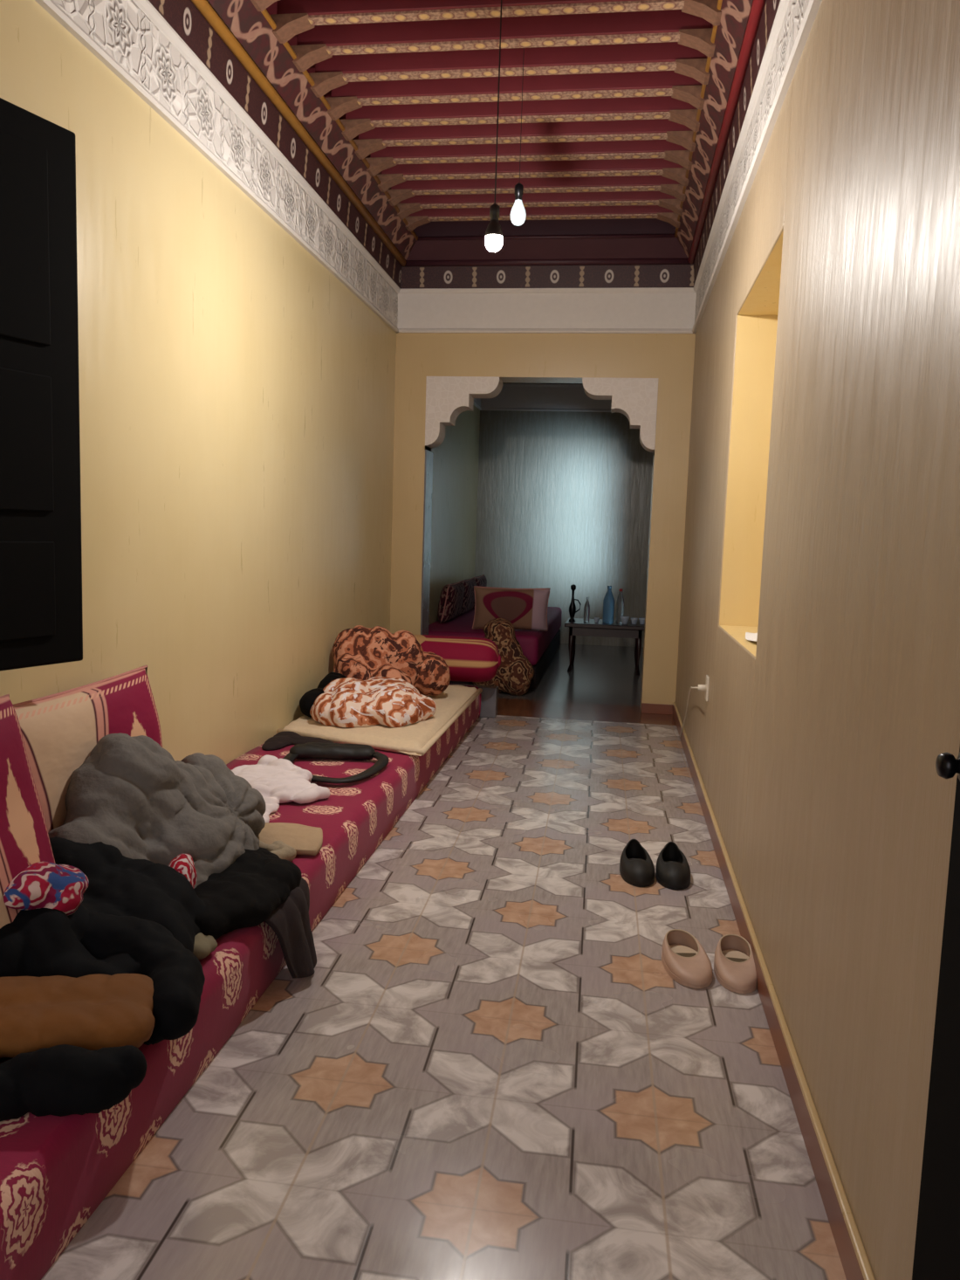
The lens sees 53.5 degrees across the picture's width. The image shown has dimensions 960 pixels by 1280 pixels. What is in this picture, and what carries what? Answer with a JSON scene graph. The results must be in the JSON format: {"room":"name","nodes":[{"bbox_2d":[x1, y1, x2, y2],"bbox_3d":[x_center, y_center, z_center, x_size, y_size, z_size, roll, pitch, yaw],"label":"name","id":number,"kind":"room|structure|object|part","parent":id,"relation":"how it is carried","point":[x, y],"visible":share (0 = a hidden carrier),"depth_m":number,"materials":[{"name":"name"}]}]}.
{"room":"traditional dwelling","nodes":[
{"label":"traditional dwelling","id":0,"kind":"room"},
{"bbox_2d":[0,0,480,763],"bbox_3d":[-1.105,-0.953,5.154,0.280,3.274,13.030,3,6,8],"label":"wall","id":1,"kind":"structure","parent":0,"point":[237,397],"depth_m":4.00,"materials":[{"name":"beige paint"}]},
{"bbox_2d":[0,97,82,671],"bbox_3d":[-1.360,-0.588,2.158,0.339,1.480,1.082,3,6,8],"label":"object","id":2,"kind":"structure","parent":1,"relation":"in","point":[41,615],"depth_m":2.52,"materials":[{"name":"black wood"}]},
{"bbox_3d":[-1.261,-1.011,2.280,0.008,0.500,0.540,5,7,26],"label":"shutter panel","id":3,"kind":"part","parent":2,"relation":"part of","materials":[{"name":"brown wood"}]},
{"bbox_3d":[-1.278,-0.504,2.336,0.008,0.360,0.540,5,7,26],"label":"shutter panel","id":4,"kind":"part","parent":2,"relation":"part of","materials":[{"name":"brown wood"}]},
{"bbox_3d":[-1.290,-0.117,2.380,0.008,0.260,0.540,5,7,26],"label":"shutter panel","id":5,"kind":"part","parent":2,"relation":"part of","materials":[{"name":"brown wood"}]},
{"bbox_2d":[34,0,400,332],"bbox_3d":[-1.227,-1.987,2.833,0.044,0.311,8.645,3,6,8],"label":"trim","id":6,"kind":"structure","parent":1,"relation":"attached to","point":[132,38],"depth_m":3.87,"materials":[{"name":"white paint"}]},
{"bbox_2d":[474,398,481,410],"bbox_3d":[-0.277,-2.690,9.372,0.044,0.311,4.125,3,6,8],"label":"trim","id":7,"kind":"structure","parent":1,"relation":"attached to","point":[477,401],"depth_m":11.14,"materials":[{"name":"white paint"}]},
{"bbox_2d":[41,715,846,1279],"bbox_3d":[-0.203,1.066,2.644,2.990,0.120,8.520,3,6,8],"label":"floor","id":8,"kind":"structure","parent":0,"point":[490,1063],"depth_m":2.27,"materials":[{"name":"tile"}]},
{"bbox_2d":[0,684,481,1279],"bbox_3d":[-0.839,0.751,3.688,0.807,0.232,6.272,3,6,8],"label":"banquette","id":9,"kind":"object","parent":8,"relation":"on","point":[56,1172],"visible":0.41,"depth_m":2.19,"materials":[{"name":"red fabric"}]},
{"bbox_2d":[0,694,55,928],"bbox_3d":[-1.145,0.486,2.038,0.260,0.644,0.609,3,7,14],"label":"cushion","id":10,"kind":"object","parent":9,"relation":"on","point":[24,840],"visible":0.41,"depth_m":2.18,"materials":[{"name":"red fabric"}]},
{"bbox_2d":[13,665,162,832],"bbox_3d":[-1.211,0.438,2.741,0.228,0.580,1.169,3,7,11],"label":"cushion","id":11,"kind":"object","parent":9,"relation":"on","point":[60,731],"visible":0.41,"depth_m":2.74,"materials":[{"name":"beige fabric"}]},
{"bbox_2d":[0,836,206,1121],"bbox_3d":[-1.005,0.681,2.116,0.808,0.257,1.191,1,6,-3],"label":"jacket","id":12,"kind":"object","parent":9,"relation":"on","point":[81,991],"visible":0.88,"depth_m":2.00,"materials":[{"name":"black fabric"}]},
{"bbox_2d":[3,861,89,915],"bbox_3d":[-0.996,0.575,2.183,0.144,0.135,0.241,5,7,25],"label":"scarf","id":13,"kind":"object","parent":12,"relation":"on","point":[42,884],"visible":0.82,"depth_m":2.14,"materials":[{"name":"multicoloured fabric"}]},
{"bbox_3d":[-1.028,0.745,1.869,0.775,0.160,0.251,0,7,-17],"label":"brown panel","id":14,"kind":"part","parent":12,"relation":"part of","materials":[{"name":"fabric"}]},
{"bbox_2d":[48,733,265,888],"bbox_3d":[-0.927,0.498,2.843,0.501,0.463,0.884,3,6,8],"label":"fleece blanket","id":15,"kind":"object","parent":9,"relation":"on","point":[131,795],"visible":0.73,"depth_m":2.71,"materials":[{"name":"grey fabric"}]},
{"bbox_2d":[168,853,197,887],"bbox_3d":[-0.834,0.676,2.589,0.124,0.171,0.237,3,6,8],"label":"cloth","id":16,"kind":"object","parent":9,"relation":"on","point":[183,863],"visible":0.31,"depth_m":2.59,"materials":[{"name":"red fabric"}]},
{"bbox_2d":[192,932,217,959],"bbox_3d":[-0.807,0.741,2.430,0.327,0.080,0.179,8,9,43],"label":"crumpled cloth","id":17,"kind":"object","parent":9,"relation":"on","point":[203,946],"visible":0.12,"depth_m":2.36,"materials":[{"name":"beige fabric"}]},
{"bbox_2d":[193,846,316,978],"bbox_3d":[-0.722,0.799,2.720,0.493,0.315,0.671,3,6,8],"label":"pullover","id":18,"kind":"object","parent":9,"relation":"on","point":[259,886],"visible":0.66,"depth_m":2.67,"materials":[{"name":"black fabric"}]},
{"bbox_2d":[258,840,296,861],"bbox_3d":[-0.704,0.685,3.093,0.214,0.051,0.167,7,8,39],"label":"sock","id":19,"kind":"object","parent":9,"relation":"on","point":[283,850],"visible":0.36,"depth_m":3.06,"materials":[{"name":"beige fabric"}]},
{"bbox_2d":[231,754,330,822],"bbox_3d":[-0.819,0.588,3.810,0.428,0.076,0.871,0,7,-15],"label":"shirt","id":20,"kind":"object","parent":9,"relation":"on","point":[278,781],"visible":0.65,"depth_m":3.85,"materials":[{"name":"fabric"}]},
{"bbox_2d":[256,822,323,855],"bbox_3d":[-0.683,0.667,3.245,0.332,0.051,0.254,3,6,8],"label":"folded towel","id":21,"kind":"object","parent":9,"relation":"on","point":[306,840],"visible":0.69,"depth_m":3.19,"materials":[{"name":"beige fabric"}]},
{"bbox_2d":[261,731,333,750],"bbox_3d":[-0.974,0.494,4.802,0.363,0.035,0.430,-3,8,-34],"label":"cover","id":22,"kind":"object","parent":9,"relation":"on","point":[281,739],"visible":0.66,"depth_m":4.73,"materials":[{"name":"black fabric"}]},
{"bbox_2d":[282,742,388,784],"bbox_3d":[-0.667,0.543,4.279,0.487,0.070,0.582,3,6,8],"label":"waist bag","id":23,"kind":"object","parent":9,"relation":"on","point":[309,750],"visible":0.98,"depth_m":4.40,"materials":[{"name":"black fabric"}]},
{"bbox_2d":[276,684,482,756],"bbox_3d":[-0.533,0.411,5.571,0.841,0.058,1.955,3,6,8],"label":"pad","id":24,"kind":"object","parent":9,"relation":"on","point":[416,739],"visible":0.37,"depth_m":4.91,"materials":[{"name":"beige fabric"}]},
{"bbox_2d":[299,672,346,717],"bbox_3d":[-0.871,0.299,5.367,0.184,0.198,0.563,4,7,15],"label":"garment","id":25,"kind":"object","parent":24,"relation":"on","point":[307,700],"visible":0.33,"depth_m":5.17,"materials":[{"name":"fabric"}]},
{"bbox_2d":[309,676,436,727],"bbox_3d":[-0.571,0.317,5.308,0.671,0.196,0.847,3,6,8],"label":"blanket","id":26,"kind":"object","parent":24,"relation":"on","point":[347,702],"visible":0.99,"depth_m":5.01,"materials":[{"name":"fabric"}]},
{"bbox_2d":[332,625,450,695],"bbox_3d":[-0.520,0.143,5.745,0.726,0.446,0.451,1,7,-11],"label":"blanket","id":27,"kind":"object","parent":24,"relation":"on","point":[361,652],"visible":0.62,"depth_m":5.71,"materials":[{"name":"brown fabric"}]},
{"bbox_2d":[413,634,501,681],"bbox_3d":[-0.241,0.126,6.623,0.780,0.310,0.332,3,6,8],"label":"bolster","id":28,"kind":"object","parent":24,"relation":"on","point":[468,659],"visible":0.61,"depth_m":6.47,"materials":[{"name":"red fabric"}]},
{"bbox_2d":[448,683,498,717],"bbox_3d":[-0.304,0.421,6.857,0.862,0.215,0.120,3,6,8],"label":"block","id":29,"kind":"object","parent":8,"relation":"on","point":[490,693],"visible":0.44,"depth_m":6.75,"materials":[{"name":"grey stone"}]},
{"bbox_2d":[497,698,676,725],"bbox_3d":[0.357,0.573,7.197,2.190,0.120,0.705,3,6,8],"label":"threshold","id":30,"kind":"object","parent":8,"relation":"on","point":[506,706],"depth_m":7.08,"materials":[{"name":"brown tile"}]},
{"bbox_2d":[619,839,654,887],"bbox_3d":[0.612,0.862,3.706,0.129,0.098,0.289,2,6,2],"label":"shoe","id":31,"kind":"object","parent":8,"relation":"on","point":[636,865],"visible":1,"depth_m":3.64,"materials":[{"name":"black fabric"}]},
{"bbox_2d":[655,841,690,890],"bbox_3d":[0.748,0.869,3.686,0.129,0.098,0.289,3,6,7],"label":"shoe","id":32,"kind":"object","parent":8,"relation":"on","point":[673,870],"visible":1,"depth_m":3.62,"materials":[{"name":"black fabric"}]},
{"bbox_2d":[661,929,712,988],"bbox_3d":[0.630,0.968,2.909,0.134,0.068,0.279,2,6,-3],"label":"clog","id":33,"kind":"object","parent":8,"relation":"on","point":[684,959],"visible":1,"depth_m":2.87,"materials":[{"name":"beige rubber"}]},
{"bbox_2d":[714,934,757,993],"bbox_3d":[0.778,0.975,2.886,0.129,0.068,0.279,3,6,9],"label":"clog","id":34,"kind":"object","parent":8,"relation":"on","point":[734,969],"visible":0.91,"depth_m":2.85,"materials":[{"name":"beige rubber"}]},
{"bbox_2d":[148,0,780,289],"bbox_3d":[-0.036,-2.361,2.670,2.990,0.548,9.145,3,6,8],"label":"ceiling","id":35,"kind":"structure","parent":0,"point":[634,112],"depth_m":4.81,"materials":[{"name":"paint"}]},
{"bbox_3d":[-1.171,-2.308,2.759,0.048,0.046,8.583,3,6,8],"label":"moulding","id":36,"kind":"part","parent":35,"relation":"part of","materials":[{"name":"brown wood"}]},
{"bbox_3d":[-1.059,-2.432,2.669,0.026,0.025,8.465,3,6,8],"label":"moulding","id":37,"kind":"part","parent":35,"relation":"part of","materials":[{"name":"brown wood"}]},
{"bbox_2d":[485,0,503,252],"bbox_3d":[0.072,-2.115,3.725,0.074,1.145,0.072,3,6,8],"label":"hanging bulb","id":38,"kind":"object","parent":35,"relation":"hanging from","point":[494,235],"visible":1,"depth_m":3.75,"materials":[{"name":"white glass"}]},
{"bbox_3d":[0.054,-1.574,3.786,0.071,0.055,0.071,3,6,8],"label":"glass bulb","id":39,"kind":"part","parent":38,"relation":"part of","materials":[{"name":"white glass"}]},
{"bbox_2d":[485,203,503,236],"bbox_3d":[0.057,-1.663,3.776,0.074,0.126,0.072,3,6,8],"label":"socket","id":40,"kind":"object","parent":38,"relation":"attached to","point":[494,229],"depth_m":3.76,"materials":[{"name":"black plastic"}]},
{"bbox_3d":[0.075,-2.202,3.716,0.006,0.970,0.005,3,6,8],"label":"cord","id":41,"kind":"part","parent":38,"relation":"part of","materials":[{"name":"black plastic"}]},
{"bbox_2d":[510,48,526,226],"bbox_3d":[0.184,-2.306,4.247,0.071,0.875,0.071,3,6,8],"label":"bulb","id":42,"kind":"object","parent":35,"relation":"hanging from","point":[518,213],"visible":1,"depth_m":4.27,"materials":[{"name":"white glass"}]},
{"bbox_3d":[0.172,-1.924,4.290,0.071,0.106,0.071,3,6,8],"label":"glass bulb","id":43,"kind":"part","parent":42,"relation":"part of","materials":[{"name":"white glass"}]},
{"bbox_2d":[515,182,523,199],"bbox_3d":[0.175,-2.014,4.280,0.039,0.075,0.038,3,6,8],"label":"socket","id":44,"kind":"object","parent":42,"relation":"attached to","point":[519,187],"depth_m":4.27,"materials":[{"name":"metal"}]},
{"bbox_3d":[0.187,-2.393,4.237,0.003,0.700,0.002,3,6,8],"label":"cord","id":45,"kind":"part","parent":42,"relation":"part of","materials":[{"name":"black plastic"}]},
{"bbox_3d":[0.451,-2.836,6.707,1.830,0.025,0.026,3,6,8],"label":"moulding","id":46,"kind":"part","parent":35,"relation":"part of","materials":[{"name":"paint"}]},
{"bbox_3d":[0.464,-2.714,6.838,2.066,0.046,0.048,3,6,8],"label":"moulding","id":47,"kind":"part","parent":35,"relation":"part of","materials":[{"name":"paint"}]},
{"bbox_3d":[0.751,-2.345,2.415,0.026,0.025,8.465,3,6,8],"label":"moulding","id":48,"kind":"part","parent":35,"relation":"part of","materials":[{"name":"red wood"}]},
{"bbox_3d":[0.872,-2.211,2.472,0.048,0.046,8.583,3,6,8],"label":"moulding","id":49,"kind":"part","parent":35,"relation":"part of","materials":[{"name":"red wood"}]},
{"bbox_2d":[390,332,695,711],"bbox_3d":[0.440,-1.134,7.207,2.190,3.274,0.260,3,6,8],"label":"wall","id":50,"kind":"structure","parent":0,"point":[538,358],"depth_m":7.03,"materials":[{"name":"yellow paint"}]},
{"bbox_2d":[420,449,433,634],"bbox_3d":[-0.420,-0.497,7.408,0.013,1.910,0.265,3,6,8],"label":"trim","id":51,"kind":"structure","parent":50,"relation":"attached to","point":[429,455],"depth_m":7.35,"materials":[{"name":"white paint"}]},
{"bbox_2d":[425,376,502,451],"bbox_3d":[-0.119,-1.694,7.209,0.548,0.550,0.238,3,6,8],"label":"trim","id":52,"kind":"structure","parent":50,"relation":"attached to","point":[447,397],"depth_m":7.10,"materials":[{"name":"paint"}]},
{"bbox_2d":[397,287,696,333],"bbox_3d":[0.460,-2.392,6.924,2.190,0.311,0.044,3,6,8],"label":"trim","id":53,"kind":"structure","parent":50,"relation":"attached to","point":[651,310],"depth_m":6.92,"materials":[{"name":"white paint"}]},
{"bbox_2d":[582,377,658,456],"bbox_3d":[1.023,-1.639,7.049,0.548,0.550,0.238,3,6,8],"label":"trim","id":54,"kind":"structure","parent":50,"relation":"attached to","point":[636,398],"depth_m":6.91,"materials":[{"name":"paint"}]},
{"bbox_2d":[641,702,673,715],"bbox_3d":[1.324,0.515,7.117,0.232,0.075,0.014,3,6,8],"label":"baseboard","id":55,"kind":"structure","parent":50,"relation":"attached to","point":[646,708],"depth_m":7.11,"materials":[{"name":"brown wood"}]},
{"bbox_2d":[474,382,653,646],"bbox_3d":[1.161,-1.590,11.479,2.990,3.274,0.200,3,6,8],"label":"wall","id":56,"kind":"structure","parent":0,"point":[564,498],"depth_m":11.40,"materials":[{"name":"grey paint"}]},
{"bbox_2d":[481,383,612,412],"bbox_3d":[1.087,-2.856,11.239,2.190,0.311,0.044,3,6,8],"label":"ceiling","id":57,"kind":"structure","parent":56,"relation":"attached to","point":[512,396],"depth_m":11.28,"materials":[{"name":"grey paint"}]},
{"bbox_2d":[498,643,643,706],"bbox_3d":[0.821,0.307,9.697,2.990,0.120,4.405,3,6,8],"label":"floor","id":58,"kind":"structure","parent":0,"point":[600,674],"depth_m":8.78,"materials":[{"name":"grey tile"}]},
{"bbox_2d":[428,606,562,689],"bbox_3d":[0.190,-0.008,9.727,1.080,0.460,3.400,3,6,8],"label":"banquette","id":59,"kind":"object","parent":58,"relation":"on","point":[540,647],"visible":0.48,"depth_m":8.41,"materials":[{"name":"red fabric"}]},
{"bbox_2d":[437,580,464,623],"bbox_3d":[-0.271,-0.366,9.046,0.188,0.365,0.709,3,6,7],"label":"cushion","id":60,"kind":"object","parent":59,"relation":"on","point":[451,597],"visible":1,"depth_m":8.76,"materials":[{"name":"red fabric"}]},
{"bbox_2d":[459,577,476,614],"bbox_3d":[-0.157,-0.451,9.833,0.188,0.365,0.709,3,6,7],"label":"cushion","id":61,"kind":"object","parent":59,"relation":"on","point":[469,598],"visible":0.56,"depth_m":9.63,"materials":[{"name":"red fabric"}]},
{"bbox_2d":[472,574,487,608],"bbox_3d":[-0.042,-0.536,10.620,0.188,0.365,0.709,3,6,7],"label":"cushion","id":62,"kind":"object","parent":59,"relation":"on","point":[481,581],"visible":0.3,"depth_m":10.44,"materials":[{"name":"red fabric"}]},
{"bbox_2d":[472,585,550,631],"bbox_3d":[0.270,-0.271,8.274,0.669,0.382,0.199,2,6,-3],"label":"cushion","id":63,"kind":"object","parent":59,"relation":"on","point":[526,609],"visible":0.92,"depth_m":8.20,"materials":[{"name":"fabric"}]},
{"bbox_2d":[472,618,534,695],"bbox_3d":[0.180,0.129,7.778,0.545,0.618,0.340,3,6,8],"label":"folded blanket","id":64,"kind":"object","parent":58,"relation":"on","point":[515,673],"visible":0.67,"depth_m":7.67,"materials":[{"name":"brown fabric"}]},
{"bbox_2d":[564,618,645,674],"bbox_3d":[1.233,0.059,9.400,0.780,0.474,0.600,3,6,8],"label":"table","id":65,"kind":"object","parent":58,"relation":"on","point":[579,627],"visible":0.86,"depth_m":9.13,"materials":[{"name":"black wood"}]},
{"bbox_3d":[0.882,0.088,9.216,0.062,0.435,0.065,3,6,8],"label":"leg","id":66,"kind":"part","parent":65,"relation":"part of","materials":[{"name":"black wood"}]},
{"bbox_3d":[0.949,0.038,9.677,0.062,0.435,0.065,3,6,8],"label":"leg","id":67,"kind":"part","parent":65,"relation":"part of","materials":[{"name":"black wood"}]},
{"bbox_2d":[568,584,581,621],"bbox_3d":[0.928,-0.360,9.297,0.117,0.360,0.071,3,6,8],"label":"ewer","id":68,"kind":"object","parent":65,"relation":"on","point":[572,608],"visible":1,"depth_m":9.29,"materials":[{"name":"metal"}]},
{"bbox_2d":[584,597,590,621],"bbox_3d":[1.048,-0.300,9.327,0.056,0.241,0.055,3,6,8],"label":"slim bottle","id":69,"kind":"object","parent":65,"relation":"on","point":[587,609],"visible":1,"depth_m":9.31,"materials":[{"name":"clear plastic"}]},
{"bbox_2d":[593,617,599,622],"bbox_3d":[1.135,-0.194,9.265,0.058,0.050,0.057,3,6,8],"label":"cup","id":70,"kind":"object","parent":65,"relation":"on","point":[596,619],"visible":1,"depth_m":9.25,"materials":[{"name":"clear glass"}]},
{"bbox_2d":[602,585,614,623],"bbox_3d":[1.255,-0.347,9.272,0.110,0.361,0.108,3,6,8],"label":"water bottle","id":71,"kind":"object","parent":65,"relation":"on","point":[609,602],"visible":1,"depth_m":9.23,"materials":[{"name":"blue plastic"}]},
{"bbox_2d":[615,588,624,622],"bbox_3d":[1.377,-0.338,9.357,0.080,0.331,0.079,3,6,8],"label":"plastic bottle","id":72,"kind":"object","parent":65,"relation":"on","point":[620,602],"visible":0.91,"depth_m":9.33,"materials":[{"name":"white"}]},
{"bbox_2d":[620,615,629,624],"bbox_3d":[1.400,-0.191,9.207,0.086,0.074,0.085,3,6,8],"label":"cup","id":73,"kind":"object","parent":65,"relation":"on","point":[624,619],"visible":1,"depth_m":9.18,"materials":[{"name":"white ceramic"}]},
{"bbox_2d":[630,617,638,624],"bbox_3d":[1.492,-0.183,9.214,0.072,0.062,0.071,3,6,8],"label":"cup","id":74,"kind":"object","parent":65,"relation":"on","point":[634,620],"visible":1,"depth_m":9.19,"materials":[{"name":"white ceramic"}]},
{"bbox_3d":[1.583,0.068,9.588,0.062,0.435,0.065,3,6,8],"label":"leg","id":75,"kind":"part","parent":65,"relation":"part of","materials":[{"name":"black wood"}]},
{"bbox_3d":[1.516,0.118,9.127,0.062,0.435,0.065,3,6,8],"label":"leg","id":76,"kind":"part","parent":65,"relation":"part of","materials":[{"name":"black wood"}]},
{"bbox_2d":[639,617,645,624],"bbox_3d":[1.576,-0.183,9.243,0.072,0.062,0.071,3,6,8],"label":"cup","id":77,"kind":"object","parent":65,"relation":"on","point":[642,620],"visible":0.91,"depth_m":9.22,"materials":[{"name":"glass"}]},
{"bbox_2d":[675,0,959,1279],"bbox_3d":[1.114,-0.607,2.707,0.440,3.274,8.775,3,6,8],"label":"wall","id":78,"kind":"structure","parent":0,"point":[822,517],"depth_m":2.00,"materials":[{"name":"beige paint"}]},
{"bbox_2d":[697,674,709,701],"bbox_3d":[1.111,0.238,4.742,0.050,0.120,0.090,3,6,8],"label":"wall socket","id":79,"kind":"object","parent":78,"relation":"attached to","point":[701,687],"visible":1,"depth_m":4.73,"materials":[{"name":"white plastic"}]},
{"bbox_2d":[679,686,698,737],"bbox_3d":[1.185,0.433,5.454,0.031,0.548,1.386,3,6,10],"label":"power cable","id":80,"kind":"object","parent":79,"relation":"attached to","point":[691,686],"visible":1,"depth_m":5.70,"materials":[{"name":"white plastic"}]},
{"bbox_3d":[1.131,0.239,4.739,0.010,0.120,0.090,3,6,8],"label":"socket plate","id":81,"kind":"part","parent":79,"relation":"part of","materials":[{"name":"white plastic"}]},
{"bbox_2d":[745,632,757,641],"bbox_3d":[1.169,-0.022,3.772,0.231,0.044,0.322,3,6,8],"label":"paper","id":82,"kind":"object","parent":78,"relation":"on","point":[751,636],"visible":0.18,"depth_m":3.76,"materials":[{"name":"white paper"}]},
{"bbox_2d":[692,0,822,333],"bbox_3d":[0.916,-1.884,2.533,0.044,0.311,8.645,3,6,8],"label":"trim","id":83,"kind":"structure","parent":78,"relation":"attached to","point":[794,22],"depth_m":3.71,"materials":[{"name":"white paint"}]},
{"bbox_2d":[673,703,864,1279],"bbox_3d":[0.829,0.973,2.852,0.014,0.085,8.645,3,6,8],"label":"baseboard","id":84,"kind":"structure","parent":78,"relation":"attached to","point":[850,1264],"depth_m":2.22,"materials":[{"name":"brown wood"}]},
{"bbox_2d":[673,701,875,1279],"bbox_3d":[0.829,0.923,2.842,0.016,0.015,8.635,3,6,8],"label":"trim","id":85,"kind":"structure","parent":78,"relation":"attached to","point":[856,1238],"depth_m":2.17,"materials":[{"name":"yellow paint"}]},
{"bbox_2d":[912,747,959,1279],"bbox_3d":[0.543,0.204,0.757,0.073,2.040,0.800,2,6,5],"label":"door","id":86,"kind":"structure","parent":78,"relation":"in","point":[937,1255],"depth_m":1.15,"materials":[{"name":"brown wood"}]},
{"bbox_3d":[0.558,0.148,1.123,0.033,0.042,0.042,2,6,5],"label":"knob","id":87,"kind":"part","parent":86,"relation":"part of","materials":[{"name":"metal"}]}
]}

